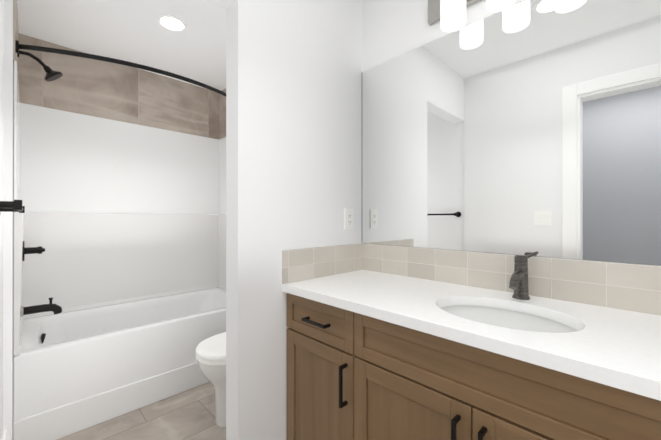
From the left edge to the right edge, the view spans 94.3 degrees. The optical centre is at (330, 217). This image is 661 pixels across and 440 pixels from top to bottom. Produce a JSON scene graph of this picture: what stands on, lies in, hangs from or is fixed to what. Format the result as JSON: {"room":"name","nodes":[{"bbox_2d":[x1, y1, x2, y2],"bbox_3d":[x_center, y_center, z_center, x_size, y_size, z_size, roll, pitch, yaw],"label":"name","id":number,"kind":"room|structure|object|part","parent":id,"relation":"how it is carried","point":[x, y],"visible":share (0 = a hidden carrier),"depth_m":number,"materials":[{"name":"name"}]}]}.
{"room":"bathroom","nodes":[
{"label":"bathroom","id":0,"kind":"room"},
{"bbox_2d":[0,0,13,439],"bbox_3d":[-1.558,-0.040,1.400,0.142,2.480,1.885,0,0,-44],"label":"wall","id":1,"kind":"structure","parent":0,"point":[6,194],"depth_m":1.53,"materials":[{"name":"white paint"}]},
{"bbox_2d":[2,429,6,439],"bbox_3d":[-0.981,1.124,0.885,0.026,0.150,1.803,0,0,-44],"label":"baseboard","id":2,"kind":"structure","parent":1,"relation":"attached to","point":[4,436],"depth_m":1.47,"materials":[{"name":"white wood"}]},
{"bbox_2d":[0,200,24,212],"bbox_3d":[-1.094,-0.036,1.039,0.078,0.052,0.662,0,0,-44],"label":"towel rail","id":3,"kind":"object","parent":1,"relation":"attached to","point":[12,206],"visible":1,"depth_m":0.83,"materials":[{"name":"black metal"}]},
{"bbox_2d":[13,0,18,82],"bbox_3d":[-1.882,-1.040,1.837,0.008,0.480,0.792,0,0,-44],"label":"tile band","id":4,"kind":"object","parent":1,"relation":"attached to","point":[15,27],"visible":0.58,"depth_m":1.60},
{"bbox_2d":[15,40,225,96],"bbox_3d":[-1.067,-0.900,2.034,1.447,0.064,0.274,0,0,-44],"label":"rail","id":5,"kind":"object","parent":4,"relation":"attached to","point":[18,46],"visible":0.77,"depth_m":1.74,"materials":[{"name":"black metal"}]},
{"bbox_2d":[17,0,225,90],"bbox_3d":[-0.402,-1.310,1.335,1.700,0.060,3.820,0,0,-44],"label":"ceiling","id":6,"kind":"structure","parent":0,"point":[133,31],"depth_m":2.10,"materials":[{"name":"paint"}]},
{"bbox_2d":[157,14,186,31],"bbox_3d":[-1.039,-1.276,2.013,0.176,0.008,0.176,0,0,-44],"label":"recessed light","id":7,"kind":"object","parent":6,"relation":"in","point":[171,23],"visible":1,"depth_m":2.00,"materials":[{"name":"white plastic"}]},
{"bbox_2d":[57,382,225,439],"bbox_3d":[-0.402,1.230,1.333,1.700,0.060,3.820,0,0,-44],"label":"floor","id":8,"kind":"structure","parent":0,"point":[189,414],"depth_m":1.79,"materials":[{"name":"tile"}]},
{"bbox_2d":[13,50,225,439],"bbox_3d":[-1.366,0.086,2.338,1.442,2.230,0.808,0,0,-44],"label":"bathtub","id":9,"kind":"object","parent":8,"relation":"on","point":[119,295],"visible":0.73,"depth_m":2.30,"materials":[{"name":"white plastic"}]},
{"bbox_2d":[196,332,225,426],"bbox_3d":[-0.485,0.800,1.960,0.712,0.800,0.470,0,0,-44],"label":"toilet","id":10,"kind":"object","parent":8,"relation":"on","point":[211,355],"visible":0.23,"depth_m":1.74,"materials":[{"name":"white ceramic"}]},
{"bbox_3d":[-0.552,0.769,1.894,0.524,0.054,0.384,0,0,-44],"label":"seat","id":11,"kind":"part","parent":10,"relation":"part of","materials":[{"name":"white plastic"}]},
{"bbox_2d":[282,288,660,439],"bbox_3d":[0.556,0.767,0.994,0.584,0.866,1.654,0,0,-44],"label":"bathroom vanity","id":12,"kind":"object","parent":8,"relation":"on","point":[372,355],"depth_m":0.91,"materials":[{"name":"brown wood"}]},
{"bbox_2d":[282,270,660,391],"bbox_3d":[0.565,0.316,0.998,0.566,0.035,1.660,0,0,-44],"label":"countertop","id":13,"kind":"structure","parent":12,"relation":"on","point":[624,346],"depth_m":0.90,"materials":[{"name":"white stone"}]},
{"bbox_2d":[442,300,577,335],"bbox_3d":[0.549,0.404,0.986,0.334,0.164,0.429,0,0,-44],"label":"sink","id":14,"kind":"object","parent":13,"relation":"in","point":[536,321],"depth_m":1.10,"materials":[{"name":"white ceramic"}]},
{"bbox_2d":[509,252,536,299],"bbox_3d":[0.700,0.213,1.128,0.171,0.171,0.067,0,0,-44],"label":"faucet","id":15,"kind":"object","parent":13,"relation":"on","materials":[{"name":"grey metal"}]},
{"bbox_2d":[206,0,361,439],"bbox_3d":[-0.379,-0.040,1.311,1.480,2.480,0.105,0,0,-44],"label":"wall","id":16,"kind":"structure","parent":0,"point":[293,124],"depth_m":1.37,"materials":[{"name":"white paint"}]},
{"bbox_2d":[282,243,361,283],"bbox_3d":[-0.017,0.224,1.586,0.559,0.152,0.009,0,0,-44],"label":"backsplash","id":17,"kind":"structure","parent":16,"relation":"attached to","point":[305,264],"depth_m":1.54,"materials":[{"name":"tile"}]},
{"bbox_2d":[344,208,353,228],"bbox_3d":[0.105,0.005,1.706,0.072,0.116,0.008,0,0,-44],"label":"electrical outlet plate","id":18,"kind":"object","parent":16,"relation":"attached to","point":[348,218],"visible":1,"depth_m":1.70,"materials":[{"name":"white plastic"}]},
{"bbox_2d":[362,0,660,265],"bbox_3d":[0.165,-0.040,1.891,0.110,2.480,3.820,0,0,-44],"label":"wall","id":19,"kind":"structure","parent":0,"point":[391,29],"depth_m":1.62,"materials":[{"name":"white paint"}]},
{"bbox_2d":[219,88,225,138],"bbox_3d":[-0.855,-1.039,2.846,0.008,0.480,0.792,0,0,-44],"label":"tile band","id":20,"kind":"object","parent":19,"relation":"attached to","point":[222,116],"visible":0.14,"depth_m":3.07,"materials":[{"name":"brown tile"}]},
{"bbox_2d":[428,0,515,31],"bbox_3d":[0.669,-0.935,1.188,0.156,0.241,0.690,0,0,-44],"label":"sconce","id":21,"kind":"object","parent":19,"relation":"attached to","point":[450,15],"visible":1,"depth_m":1.27,"materials":[{"name":"white glass"}]},
{"bbox_2d":[362,243,660,315],"bbox_3d":[0.762,0.223,1.198,0.009,0.152,1.655,0,0,-44],"label":"backsplash","id":22,"kind":"structure","parent":19,"relation":"attached to","point":[629,287],"depth_m":1.16,"materials":[{"name":"tile"}]},
{"bbox_2d":[362,0,660,264],"bbox_3d":[0.763,-0.352,1.199,0.006,0.996,1.654,0,0,-44],"label":"mirror","id":23,"kind":"object","parent":19,"relation":"attached to","point":[526,127],"visible":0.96,"depth_m":1.20,"materials":[{"name":"clear glass"}]},
{"bbox_3d":[-1.741,-0.039,2.619,1.590,2.480,0.110,0,0,-44],"label":"wall","id":24,"kind":"structure","parent":0,"visible":0},
{"bbox_2d":[19,33,218,138],"bbox_3d":[-1.649,-1.039,2.627,1.448,0.480,0.008,0,0,-44],"label":"tile band","id":25,"kind":"object","parent":24,"relation":"attached to","point":[106,90],"visible":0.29,"depth_m":2.51,"materials":[{"name":"brown tile"}]}
]}

